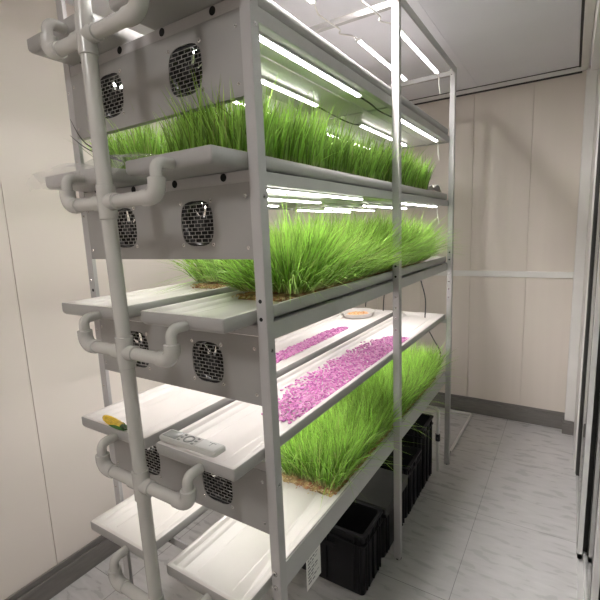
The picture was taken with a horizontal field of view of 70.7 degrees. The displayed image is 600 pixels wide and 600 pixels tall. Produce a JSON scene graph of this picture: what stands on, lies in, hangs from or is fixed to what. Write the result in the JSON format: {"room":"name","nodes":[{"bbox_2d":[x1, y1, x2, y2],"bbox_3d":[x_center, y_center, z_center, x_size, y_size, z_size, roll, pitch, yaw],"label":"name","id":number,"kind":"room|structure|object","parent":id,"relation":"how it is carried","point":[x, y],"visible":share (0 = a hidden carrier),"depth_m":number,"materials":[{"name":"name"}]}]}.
{"room":"indoor vertical farm","nodes":[
{"label":"indoor vertical farm","id":0,"kind":"room"},
{"bbox_2d":[0,0,336,599],"bbox_3d":[-1.143,0.016,2.066,0.060,2.778,5.690,4,11,32],"label":"wall","id":1,"kind":"structure","parent":0,"point":[52,485],"depth_m":1.95,"materials":[{"name":"beige paint"}]},
{"bbox_2d":[5,535,120,599],"bbox_3d":[-1.071,1.326,2.231,0.022,0.135,5.630,4,11,32],"label":"baseboard","id":2,"kind":"structure","parent":1,"relation":"attached to","point":[56,579],"depth_m":2.09,"materials":[{"name":"grey plastic"}]},
{"bbox_2d":[50,405,577,599],"bbox_3d":[0.292,1.493,1.445,3.380,0.050,5.730,4,11,32],"label":"floor","id":3,"kind":"structure","parent":0,"point":[497,521],"depth_m":2.35,"materials":[{"name":"tile"}]},
{"bbox_2d":[39,0,211,599],"bbox_3d":[-0.459,0.224,1.175,0.428,2.601,0.072,4,11,32],"label":"drain pipe","id":4,"kind":"object","parent":3,"relation":"on","point":[88,33],"visible":1,"depth_m":1.11,"materials":[{"name":"plastic"}]},
{"bbox_2d":[41,18,67,34],"bbox_3d":[-0.658,-0.722,1.130,0.028,0.053,0.062,4,11,32],"label":"pipe elbow","id":5,"kind":"object","parent":4,"relation":"attached to","point":[49,25],"depth_m":1.12,"materials":[{"name":"plastic"}]},
{"bbox_2d":[61,173,84,189],"bbox_3d":[-0.642,-0.330,1.193,0.028,0.053,0.062,4,11,32],"label":"pipe elbow","id":6,"kind":"object","parent":4,"relation":"attached to","point":[69,179],"depth_m":1.18,"materials":[{"name":"plastic"}]},
{"bbox_2d":[79,311,100,330],"bbox_3d":[-0.626,0.064,1.257,0.028,0.053,0.062,4,11,32],"label":"outlet","id":7,"kind":"object","parent":4,"relation":"attached to","point":[84,322],"depth_m":1.24,"materials":[{"name":"plastic"}]},
{"bbox_2d":[97,433,117,455],"bbox_3d":[-0.600,0.449,1.313,0.028,0.053,0.062,4,11,32],"label":"outlet","id":8,"kind":"object","parent":4,"relation":"attached to","point":[109,439],"depth_m":1.30,"materials":[{"name":"plastic"}]},
{"bbox_2d":[109,546,128,571],"bbox_3d":[-0.594,0.848,1.385,0.028,0.053,0.062,4,11,32],"label":"outlet","id":9,"kind":"object","parent":4,"relation":"attached to","point":[114,566],"depth_m":1.37,"materials":[{"name":"plastic"}]},
{"bbox_2d":[149,156,174,175],"bbox_3d":[-0.325,-0.311,0.993,0.028,0.053,0.062,4,11,32],"label":"pipe elbow","id":10,"kind":"object","parent":4,"relation":"attached to","point":[158,163],"depth_m":0.98,"materials":[{"name":"plastic"}]},
{"bbox_2d":[165,321,188,344],"bbox_3d":[-0.309,0.084,1.057,0.028,0.053,0.062,4,11,32],"label":"outlet","id":11,"kind":"object","parent":4,"relation":"attached to","point":[173,330],"depth_m":1.04,"materials":[{"name":"plastic"}]},
{"bbox_2d":[182,463,203,492],"bbox_3d":[-0.284,0.469,1.113,0.028,0.053,0.062,4,11,32],"label":"outlet","id":12,"kind":"object","parent":4,"relation":"attached to","point":[187,481],"depth_m":1.10,"materials":[{"name":"plastic"}]},
{"bbox_2d":[200,593,211,599],"bbox_3d":[-0.278,0.868,1.185,0.028,0.053,0.062,4,11,32],"label":"outlet","id":13,"kind":"object","parent":4,"relation":"attached to","point":[206,596],"depth_m":1.20,"materials":[{"name":"plastic"}]},
{"bbox_2d":[55,0,456,599],"bbox_3d":[0.147,0.007,2.192,0.786,2.652,2.090,4,11,32],"label":"shelving rack","id":14,"kind":"object","parent":3,"relation":"on","point":[259,60],"visible":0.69,"depth_m":1.47,"materials":[{"name":"metal"}]},
{"bbox_2d":[62,281,238,319],"bbox_3d":[-0.085,-0.132,2.206,0.296,0.040,2.150,4,11,32],"label":"tray","id":15,"kind":"object","parent":14,"relation":"on","point":[137,301],"visible":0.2,"depth_m":1.47,"materials":[{"name":"plastic"}]},
{"bbox_2d":[150,221,354,289],"bbox_3d":[-0.053,-0.300,2.286,0.830,0.311,1.761,4,11,32],"label":"wheatgrass","id":16,"kind":"object","parent":15,"relation":"in","point":[211,285],"visible":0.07,"depth_m":1.79,"materials":[{"name":"green plant"}]},
{"bbox_2d":[71,8,243,140],"bbox_3d":[-0.433,-0.613,1.214,0.718,0.195,0.034,4,11,32],"label":"panel","id":17,"kind":"object","parent":14,"relation":"attached to","point":[142,73],"visible":0.86,"depth_m":1.15,"materials":[{"name":"metal"}]},
{"bbox_2d":[101,74,122,116],"bbox_3d":[-0.577,-0.622,1.291,0.125,0.126,0.001,4,11,32],"label":"fan grille","id":18,"kind":"object","parent":17,"relation":"attached to","point":[112,104],"depth_m":1.30,"materials":[{"name":"metal"}]},
{"bbox_2d":[169,44,201,95],"bbox_3d":[-0.301,-0.605,1.117,0.125,0.126,0.001,4,11,32],"label":"fan grille","id":19,"kind":"object","parent":17,"relation":"attached to","point":[175,50],"depth_m":1.13,"materials":[{"name":"metal"}]},
{"bbox_2d":[86,181,253,258],"bbox_3d":[-0.417,-0.222,1.278,0.718,0.195,0.034,4,11,32],"label":"panel","id":20,"kind":"object","parent":14,"relation":"attached to","point":[171,228],"visible":0.85,"depth_m":1.21,"materials":[{"name":"metal"}]},
{"bbox_2d":[118,210,136,244],"bbox_3d":[-0.561,-0.230,1.354,0.125,0.126,0.001,4,11,32],"label":"fan grille","id":21,"kind":"object","parent":20,"relation":"attached to","point":[126,234],"depth_m":1.36,"materials":[{"name":"metal"}]},
{"bbox_2d":[182,203,213,242],"bbox_3d":[-0.285,-0.213,1.180,0.125,0.126,0.001,4,11,32],"label":"fan grille","id":22,"kind":"object","parent":20,"relation":"attached to","point":[199,224],"depth_m":1.19,"materials":[{"name":"metal"}]},
{"bbox_2d":[99,318,261,405],"bbox_3d":[-0.401,0.173,1.342,0.718,0.195,0.034,4,11,32],"label":"panel","id":23,"kind":"object","parent":14,"relation":"attached to","point":[232,371],"visible":0.73,"depth_m":1.26,"materials":[{"name":"metal"}]},
{"bbox_2d":[131,333,146,366],"bbox_3d":[-0.545,0.165,1.418,0.125,0.126,0.001,4,11,32],"label":"fan grille","id":24,"kind":"object","parent":23,"relation":"attached to","point":[141,344],"depth_m":1.42,"materials":[{"name":"metal"}]},
{"bbox_2d":[193,343,223,382],"bbox_3d":[-0.270,0.182,1.244,0.125,0.126,0.001,4,11,32],"label":"fan grille","id":25,"kind":"object","parent":23,"relation":"attached to","point":[200,375],"depth_m":1.26,"materials":[{"name":"metal"}]},
{"bbox_2d":[27,13,334,126],"bbox_3d":[-0.117,-0.918,2.079,0.296,0.040,2.150,4,11,32],"label":"tray","id":26,"kind":"object","parent":14,"relation":"on","point":[126,35],"visible":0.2,"depth_m":1.23,"materials":[{"name":"plastic"}]},
{"bbox_2d":[91,444,284,559],"bbox_3d":[-0.053,0.653,2.333,0.296,0.040,2.150,4,11,32],"label":"tray","id":27,"kind":"object","parent":14,"relation":"on","point":[119,524],"visible":0.33,"depth_m":1.53,"materials":[{"name":"plastic"}]},
{"bbox_2d":[114,439,268,533],"bbox_3d":[-0.386,0.557,1.404,0.718,0.195,0.034,4,11,32],"label":"panel","id":28,"kind":"object","parent":14,"relation":"attached to","point":[244,500],"visible":0.52,"depth_m":1.32,"materials":[{"name":"metal"}]},
{"bbox_2d":[145,445,159,473],"bbox_3d":[-0.529,0.549,1.481,0.125,0.126,0.001,4,11,32],"label":"fan grille","id":29,"kind":"object","parent":28,"relation":"attached to","point":[152,459],"depth_m":1.48,"materials":[{"name":"metal"}]},
{"bbox_2d":[203,472,232,502],"bbox_3d":[-0.254,0.566,1.307,0.125,0.126,0.001,4,11,32],"label":"fan grille","id":30,"kind":"object","parent":28,"relation":"attached to","point":[222,486],"depth_m":1.32,"materials":[{"name":"metal"}]},
{"bbox_2d":[45,167,350,201],"bbox_3d":[-0.101,-0.526,2.142,0.296,0.040,2.150,4,11,32],"label":"tray","id":31,"kind":"object","parent":14,"relation":"on","point":[121,179],"visible":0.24,"depth_m":1.26,"materials":[{"name":"plastic"}]},
{"bbox_2d":[75,106,176,168],"bbox_3d":[-0.141,-0.651,2.053,0.651,0.285,1.878,3,11,30],"label":"wheatgrass","id":32,"kind":"object","parent":31,"relation":"in","point":[140,145],"visible":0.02,"depth_m":1.37,"materials":[{"name":"green plant"}]},
{"bbox_3d":[-0.589,-0.376,1.268,0.483,0.089,0.221,4,11,32],"label":"plastic film","id":33,"kind":"object","parent":31,"relation":"on","visible":0},
{"bbox_2d":[70,119,117,158],"bbox_3d":[-0.602,-0.469,1.240,0.118,0.103,0.007,-10,12,-38],"label":"cable","id":34,"kind":"object","parent":33,"relation":"on","point":[70,119],"visible":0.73,"depth_m":1.22,"materials":[{"name":"grey plastic"}]},
{"bbox_2d":[71,136,121,161],"bbox_3d":[-0.592,-0.441,1.234,0.132,0.068,0.015,-8,11,-30],"label":"cable","id":35,"kind":"object","parent":33,"relation":"on","point":[71,136],"visible":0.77,"depth_m":1.22,"materials":[{"name":"grey plastic"}]},
{"bbox_2d":[82,308,392,448],"bbox_3d":[-0.027,0.256,2.242,0.335,0.040,2.150,4,11,32],"label":"tray","id":36,"kind":"object","parent":14,"relation":"on","point":[164,407],"visible":0.54,"depth_m":1.61,"materials":[{"name":"plastic"}]},
{"bbox_2d":[102,415,126,430],"bbox_3d":[-0.590,0.390,1.346,0.146,0.028,0.030,5,12,39],"label":"corn cob","id":37,"kind":"object","parent":36,"relation":"on","point":[113,422],"visible":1,"depth_m":1.33,"materials":[{"name":"yellow food"}]},
{"bbox_2d":[276,326,348,363],"bbox_3d":[0.007,0.248,2.279,0.114,0.009,1.015,4,11,32],"label":"seeds","id":38,"kind":"object","parent":36,"relation":"in","point":[308,342],"visible":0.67,"depth_m":2.32,"materials":[{"name":"pink food"}]},
{"bbox_2d":[342,308,374,318],"bbox_3d":[0.416,0.097,3.022,0.224,0.034,0.276,4,11,32],"label":"oval dish","id":39,"kind":"object","parent":36,"relation":"on","point":[370,311],"visible":0.84,"depth_m":3.00,"materials":[{"name":"ceramic"}]},
{"bbox_2d":[348,311,367,314],"bbox_3d":[0.414,0.097,3.023,0.174,0.018,0.153,-10,12,-39],"label":"seeds","id":40,"kind":"object","parent":39,"relation":"in","point":[355,312],"visible":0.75,"depth_m":3.02,"materials":[{"name":"food"}]},
{"bbox_2d":[202,203,279,206],"bbox_3d":[-0.294,-0.380,1.663,0.022,0.013,0.722,4,11,32],"label":"led light bar","id":41,"kind":"object","parent":14,"relation":"attached to","point":[269,205],"visible":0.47,"depth_m":1.92,"materials":[{"name":"white plastic"}]},
{"bbox_2d":[193,51,318,107],"bbox_3d":[-0.120,-0.760,1.480,0.022,0.013,0.722,4,11,32],"label":"led light bar","id":42,"kind":"object","parent":14,"relation":"attached to","point":[264,81],"visible":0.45,"depth_m":1.58,"materials":[{"name":"white plastic"}]},
{"bbox_2d":[109,0,447,134],"bbox_3d":[0.230,-0.896,1.860,0.311,0.040,2.150,4,11,32],"label":"tray","id":43,"kind":"object","parent":14,"relation":"on","point":[161,13],"visible":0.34,"depth_m":1.14,"materials":[{"name":"plastic"}]},
{"bbox_2d":[125,145,446,199],"bbox_3d":[0.245,-0.505,1.923,0.311,0.040,2.150,4,11,32],"label":"tray","id":44,"kind":"object","parent":14,"relation":"on","point":[205,160],"visible":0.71,"depth_m":1.10,"materials":[{"name":"plastic"}]},
{"bbox_2d":[146,69,435,189],"bbox_3d":[0.192,-0.627,1.836,0.666,0.280,2.041,4,11,35],"label":"wheatgrass","id":45,"kind":"object","parent":44,"relation":"on","point":[302,143],"visible":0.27,"depth_m":1.25,"materials":[{"name":"green plant"}]},
{"bbox_2d":[428,184,441,192],"bbox_3d":[0.757,-0.691,2.654,0.245,0.041,0.284,4,11,32],"label":"scrap","id":46,"kind":"object","parent":44,"relation":"on","point":[437,188],"visible":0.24,"depth_m":2.59,"materials":[{"name":"silver metal"}]},
{"bbox_2d":[141,256,445,333],"bbox_3d":[0.261,-0.110,1.987,0.311,0.040,2.150,4,11,32],"label":"tray","id":47,"kind":"object","parent":14,"relation":"on","point":[223,313],"visible":0.7,"depth_m":1.26,"materials":[{"name":"plastic"}]},
{"bbox_2d":[138,198,466,302],"bbox_3d":[0.272,-0.290,1.966,0.999,0.369,2.087,4,11,32],"label":"wheatgrass","id":48,"kind":"object","parent":47,"relation":"on","point":[322,257],"visible":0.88,"depth_m":1.47,"materials":[{"name":"green plant"}]},
{"bbox_2d":[268,196,321,203],"bbox_3d":[-0.105,-0.369,1.543,0.022,0.013,0.722,4,11,32],"label":"led light bar","id":49,"kind":"object","parent":14,"relation":"attached to","point":[269,198],"visible":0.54,"depth_m":1.65,"materials":[{"name":"white plastic"}]},
{"bbox_2d":[268,199,320,203],"bbox_3d":[-0.104,-0.365,1.544,0.020,0.005,0.698,4,11,32],"label":"diffuser","id":50,"kind":"object","parent":49,"relation":"attached to","point":[287,200],"depth_m":1.68,"materials":[{"name":"white plastic"}]},
{"bbox_2d":[156,311,444,481],"bbox_3d":[0.282,0.275,2.047,0.300,0.040,2.150,4,11,32],"label":"tray","id":51,"kind":"object","parent":14,"relation":"on","point":[238,425],"visible":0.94,"depth_m":1.42,"materials":[{"name":"plastic"}]},
{"bbox_2d":[159,429,225,457],"bbox_3d":[-0.309,0.406,1.207,0.224,0.018,0.052,4,11,32],"label":"remote control","id":52,"kind":"object","parent":51,"relation":"on","point":[181,439],"visible":1,"depth_m":1.19,"materials":[{"name":"grey plastic"}]},
{"bbox_2d":[300,336,409,386],"bbox_3d":[0.299,0.271,2.062,0.225,0.009,0.865,4,11,32],"label":"seeds","id":53,"kind":"object","parent":51,"relation":"on","point":[372,358],"visible":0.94,"depth_m":1.95,"materials":[{"name":"pink food"}]},
{"bbox_2d":[166,371,443,599],"bbox_3d":[0.293,0.674,2.115,0.311,0.040,2.150,4,11,32],"label":"tray","id":54,"kind":"object","parent":14,"relation":"on","point":[231,560],"visible":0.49,"depth_m":1.38,"materials":[{"name":"plastic"}]},
{"bbox_2d":[280,342,466,506],"bbox_3d":[0.455,0.482,2.241,0.857,0.333,1.835,4,11,32],"label":"wheatgrass","id":55,"kind":"object","parent":54,"relation":"on","point":[324,455],"visible":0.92,"depth_m":1.86,"materials":[{"name":"green plant"}]},
{"bbox_2d":[259,32,361,97],"bbox_3d":[0.044,-0.750,1.376,0.022,0.013,0.722,4,11,32],"label":"led light bar","id":56,"kind":"object","parent":14,"relation":"attached to","point":[265,40],"visible":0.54,"depth_m":1.32,"materials":[{"name":"white plastic"}]},
{"bbox_2d":[307,0,315,4],"bbox_3d":[-0.136,-1.149,1.417,0.022,0.013,0.722,4,11,32],"label":"led light bar","id":57,"kind":"object","parent":14,"relation":"attached to","point":[312,2],"visible":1,"depth_m":1.70,"materials":[{"name":"white plastic"}]},
{"bbox_2d":[306,545,320,591],"bbox_3d":[0.048,0.929,1.480,0.001,0.130,0.095,4,11,32],"label":"paper label","id":58,"kind":"object","parent":14,"relation":"hanging from","point":[313,564],"visible":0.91,"depth_m":1.48,"materials":[{"name":"white paper"}]},
{"bbox_2d":[308,549,318,584],"bbox_3d":[0.047,0.926,1.478,0.001,0.105,0.072,4,11,32],"label":"print","id":59,"kind":"object","parent":58,"relation":"attached to","point":[313,561],"depth_m":1.48},
{"bbox_2d":[267,187,363,200],"bbox_3d":[0.060,-0.358,1.439,0.022,0.013,0.722,4,11,32],"label":"led light bar","id":60,"kind":"object","parent":14,"relation":"attached to","point":[269,189],"visible":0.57,"depth_m":1.39,"materials":[{"name":"white plastic"}]},
{"bbox_2d":[293,209,350,212],"bbox_3d":[0.163,-0.568,2.706,0.022,0.013,0.722,4,11,32],"label":"led light bar","id":61,"kind":"object","parent":14,"relation":"attached to","point":[310,210],"visible":0.72,"depth_m":2.61,"materials":[{"name":"white"}]},
{"bbox_2d":[297,210,349,212],"bbox_3d":[0.163,-0.565,2.707,0.020,0.005,0.698,4,11,32],"label":"diffuser","id":62,"kind":"object","parent":61,"relation":"attached to","point":[297,210],"depth_m":2.69,"materials":[{"name":"white plastic"}]},
{"bbox_2d":[321,207,374,211],"bbox_3d":[0.315,-0.559,2.610,0.022,0.013,0.722,4,11,32],"label":"led light bar","id":63,"kind":"object","parent":14,"relation":"attached to","point":[332,208],"visible":0.91,"depth_m":2.54,"materials":[{"name":"white plastic"}]},
{"bbox_2d":[325,208,374,210],"bbox_3d":[0.315,-0.556,2.611,0.020,0.005,0.698,4,11,32],"label":"diffuser","id":64,"kind":"object","parent":63,"relation":"attached to","point":[355,209],"depth_m":2.60,"materials":[{"name":"white plastic"}]},
{"bbox_2d":[355,38,407,81],"bbox_3d":[0.473,-1.327,2.363,0.022,0.013,0.722,4,11,32],"label":"led light bar","id":65,"kind":"object","parent":14,"relation":"attached to","point":[360,41],"visible":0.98,"depth_m":2.25,"materials":[{"name":"white plastic"}]},
{"bbox_2d":[314,4,357,40],"bbox_3d":[0.161,-1.229,1.899,0.039,0.023,0.419,4,11,34],"label":"power cable","id":66,"kind":"object","parent":65,"relation":"attached to","point":[318,14],"visible":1,"depth_m":1.88,"materials":[{"name":"white plastic"}]},
{"bbox_2d":[357,123,407,146],"bbox_3d":[0.489,-0.939,2.426,0.022,0.013,0.722,4,11,32],"label":"led light bar","id":67,"kind":"object","parent":14,"relation":"attached to","point":[360,124],"visible":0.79,"depth_m":2.30,"materials":[{"name":"white plastic"}]},
{"bbox_2d":[319,107,358,125],"bbox_3d":[0.186,-0.841,1.956,0.026,0.018,0.418,4,11,32],"label":"power cable","id":68,"kind":"object","parent":67,"relation":"attached to","point":[319,107],"visible":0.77,"depth_m":1.96,"materials":[{"name":"grey plastic"}]},
{"bbox_2d":[358,204,406,209],"bbox_3d":[0.505,-0.547,2.490,0.022,0.013,0.722,4,11,32],"label":"led light bar","id":69,"kind":"object","parent":14,"relation":"attached to","point":[362,205],"visible":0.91,"depth_m":2.36,"materials":[{"name":"white plastic"}]},
{"bbox_2d":[322,203,360,207],"bbox_3d":[0.202,-0.450,2.020,0.026,0.018,0.418,4,11,32],"label":"power cable","id":70,"kind":"object","parent":69,"relation":"attached to","point":[322,203],"visible":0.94,"depth_m":2.02,"materials":[{"name":"white plastic"}]},
{"bbox_2d":[362,205,406,208],"bbox_3d":[0.505,-0.544,2.490,0.020,0.005,0.698,4,11,32],"label":"diffuser","id":71,"kind":"object","parent":69,"relation":"attached to","point":[379,206],"depth_m":2.40,"materials":[{"name":"white plastic"}]},
{"bbox_2d":[401,118,437,141],"bbox_3d":[0.654,-0.928,2.322,0.022,0.013,0.722,4,11,32],"label":"led light bar","id":72,"kind":"object","parent":14,"relation":"attached to","point":[403,121],"visible":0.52,"depth_m":2.29,"materials":[{"name":"white plastic"}]},
{"bbox_2d":[361,98,391,117],"bbox_3d":[0.350,-0.831,1.852,0.026,0.018,0.418,4,11,32],"label":"power cable","id":73,"kind":"object","parent":72,"relation":"attached to","point":[372,105],"visible":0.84,"depth_m":1.81,"materials":[{"name":"grey plastic"}]},
{"bbox_2d":[401,201,437,207],"bbox_3d":[0.669,-0.537,2.386,0.022,0.013,0.722,4,11,32],"label":"led light bar","id":74,"kind":"object","parent":14,"relation":"attached to","point":[404,203],"visible":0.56,"depth_m":2.35,"materials":[{"name":"white plastic"}]},
{"bbox_2d":[363,200,391,205],"bbox_3d":[0.366,-0.439,1.916,0.026,0.018,0.418,4,11,32],"label":"power cable","id":75,"kind":"object","parent":74,"relation":"attached to","point":[363,200],"visible":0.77,"depth_m":1.90,"materials":[{"name":"white plastic"}]},
{"bbox_2d":[401,203,436,206],"bbox_3d":[0.670,-0.534,2.386,0.020,0.005,0.698,4,11,32],"label":"diffuser","id":76,"kind":"object","parent":74,"relation":"attached to","point":[416,204],"depth_m":2.37,"materials":[{"name":"white plastic"}]},
{"bbox_2d":[401,29,438,73],"bbox_3d":[0.638,-1.317,2.259,0.022,0.013,0.722,4,11,32],"label":"led light bar","id":77,"kind":"object","parent":14,"relation":"attached to","point":[404,36],"visible":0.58,"depth_m":2.23,"materials":[{"name":"white plastic"}]},
{"bbox_2d":[360,0,390,23],"bbox_3d":[0.326,-1.219,1.795,0.039,0.023,0.419,4,11,34],"label":"power cable","id":78,"kind":"object","parent":77,"relation":"attached to","point":[362,1],"visible":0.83,"depth_m":1.78,"materials":[{"name":"white plastic"}]},
{"bbox_2d":[421,280,425,317],"bbox_3d":[0.753,-0.105,2.845,0.182,0.447,0.069,-1,9,9],"label":"tube","id":79,"kind":"object","parent":14,"relation":"attached to","point":[421,280],"visible":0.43,"depth_m":2.83,"materials":[{"name":"black plastic"}]},
{"bbox_2d":[429,331,440,364],"bbox_3d":[0.892,0.335,2.894,0.139,0.345,0.043,6,13,42],"label":"tube","id":80,"kind":"object","parent":14,"relation":"attached to","point":[429,331],"visible":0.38,"depth_m":2.88,"materials":[{"name":"black plastic"}]},
{"bbox_2d":[302,500,382,595],"bbox_3d":[0.183,1.197,2.122,0.412,0.325,0.236,4,11,32],"label":"crate","id":81,"kind":"object","parent":3,"relation":"on","point":[350,553],"visible":0.59,"depth_m":2.01,"materials":[{"name":"plastic"}]},
{"bbox_2d":[381,489,404,557],"bbox_3d":[0.350,1.160,2.386,0.408,0.300,0.336,4,11,32],"label":"crate","id":82,"kind":"object","parent":3,"relation":"on","point":[387,525],"visible":0.12,"depth_m":2.19,"materials":[{"name":"plastic"}]},
{"bbox_2d":[355,468,407,517],"bbox_3d":[0.351,1.024,2.348,0.396,0.051,0.330,4,11,32],"label":"board","id":83,"kind":"object","parent":82,"relation":"on","point":[379,491],"visible":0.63,"depth_m":2.25,"materials":[{"name":"grey plastic"}]},
{"bbox_2d":[380,444,421,517],"bbox_3d":[0.520,1.095,2.650,0.408,0.330,0.276,4,11,32],"label":"crate","id":84,"kind":"object","parent":3,"relation":"on","point":[412,459],"visible":0.28,"depth_m":2.56,"materials":[{"name":"plastic"}]},
{"bbox_2d":[402,413,433,491],"bbox_3d":[0.665,0.998,2.869,0.408,0.440,0.266,4,11,32],"label":"crate","id":85,"kind":"object","parent":3,"relation":"on","point":[419,439],"visible":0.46,"depth_m":2.72,"materials":[{"name":"plastic"}]},
{"bbox_2d":[426,405,439,470],"bbox_3d":[0.786,0.953,3.021,0.416,0.470,0.046,4,11,32],"label":"supply pipe","id":86,"kind":"object","parent":3,"relation":"on","point":[437,434],"visible":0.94,"depth_m":2.91,"materials":[{"name":"grey plastic"}]},
{"bbox_2d":[450,409,471,452],"bbox_3d":[1.256,1.077,3.542,0.225,0.021,0.755,4,11,32],"label":"pipe","id":87,"kind":"object","parent":3,"relation":"on","point":[455,411],"visible":0.88,"depth_m":3.55,"materials":[{"name":"grey metal"}]},
{"bbox_2d":[577,554,583,599],"bbox_3d":[0.591,1.550,0.799,0.090,0.020,4.960,4,11,32],"label":"trim","id":88,"kind":"structure","parent":3,"relation":"on","point":[580,577],"depth_m":2.00,"materials":[{"name":"metal"}]},
{"bbox_2d":[583,327,599,599],"bbox_3d":[1.240,0.078,1.702,0.024,2.538,0.694,4,11,32],"label":"door","id":89,"kind":"structure","parent":88,"relation":"on","point":[591,542],"depth_m":1.86,"materials":[{"name":"grey metal"}]},
{"bbox_2d":[65,0,592,99],"bbox_3d":[0.179,-1.297,0.992,3.380,0.050,5.730,4,11,32],"label":"ceiling","id":90,"kind":"structure","parent":0,"point":[487,41],"depth_m":2.47,"materials":[{"name":"white paint"}]},
{"bbox_2d":[335,65,590,412],"bbox_3d":[1.772,-0.337,3.513,3.280,2.778,0.060,4,11,32],"label":"wall","id":91,"kind":"structure","parent":0,"point":[518,148],"depth_m":3.50,"materials":[{"name":"beige paint"}]},
{"bbox_2d":[335,66,581,117],"bbox_3d":[1.168,-1.714,3.585,2.040,0.028,0.035,4,11,32],"label":"trim","id":92,"kind":"structure","parent":91,"relation":"attached to","point":[577,69],"depth_m":3.30,"materials":[{"name":"grey metal"}]},
{"bbox_2d":[429,392,573,434],"bbox_3d":[1.298,0.946,3.963,2.133,0.142,0.100,4,11,32],"label":"baseboard","id":93,"kind":"structure","parent":91,"relation":"attached to","point":[537,416],"depth_m":3.67,"materials":[{"name":"grey plastic"}]},
{"bbox_2d":[436,270,573,277],"bbox_3d":[1.247,-0.246,3.825,2.070,0.049,0.012,4,11,32],"label":"trim","id":94,"kind":"structure","parent":91,"relation":"attached to","point":[533,274],"depth_m":3.50,"materials":[{"name":"grey metal"}]},
{"bbox_2d":[564,68,597,421],"bbox_3d":[2.130,-0.336,3.216,0.069,2.653,0.050,4,11,32],"label":"trim","id":95,"kind":"structure","parent":91,"relation":"attached to","point":[591,75],"depth_m":3.18,"materials":[{"name":"grey metal"}]},
{"bbox_2d":[579,0,584,66],"bbox_3d":[0.513,-1.235,0.711,0.014,0.008,5.600,4,11,32],"label":"trim","id":96,"kind":"structure","parent":91,"relation":"attached to","point":[583,1],"depth_m":2.46,"materials":[{"name":"grey metal"}]},
{"bbox_2d":[573,69,599,471],"bbox_3d":[2.029,-0.251,2.918,0.093,2.778,0.680,4,11,32],"label":"trim","id":97,"kind":"structure","parent":91,"relation":"attached to","point":[597,107],"depth_m":2.79,"materials":[{"name":"grey metal"}]},
{"bbox_2d":[581,0,596,70],"bbox_3d":[0.547,-1.225,0.708,0.048,0.030,5.630,4,11,32],"label":"trim","id":98,"kind":"structure","parent":91,"relation":"attached to","point":[590,5],"depth_m":2.41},
{"bbox_2d":[591,0,599,69],"bbox_3d":[0.454,-1.075,0.394,0.145,0.218,4.960,4,11,32],"label":"trim","id":99,"kind":"structure","parent":0,"point":[595,57],"depth_m":2.16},
{"bbox_2d":[575,126,599,558],"bbox_3d":[1.573,-0.027,2.267,0.024,2.538,0.860,4,11,32],"label":"door","id":100,"kind":"structure","parent":99,"relation":"attached to","point":[593,300],"depth_m":2.22,"materials":[{"name":"grey metal"}]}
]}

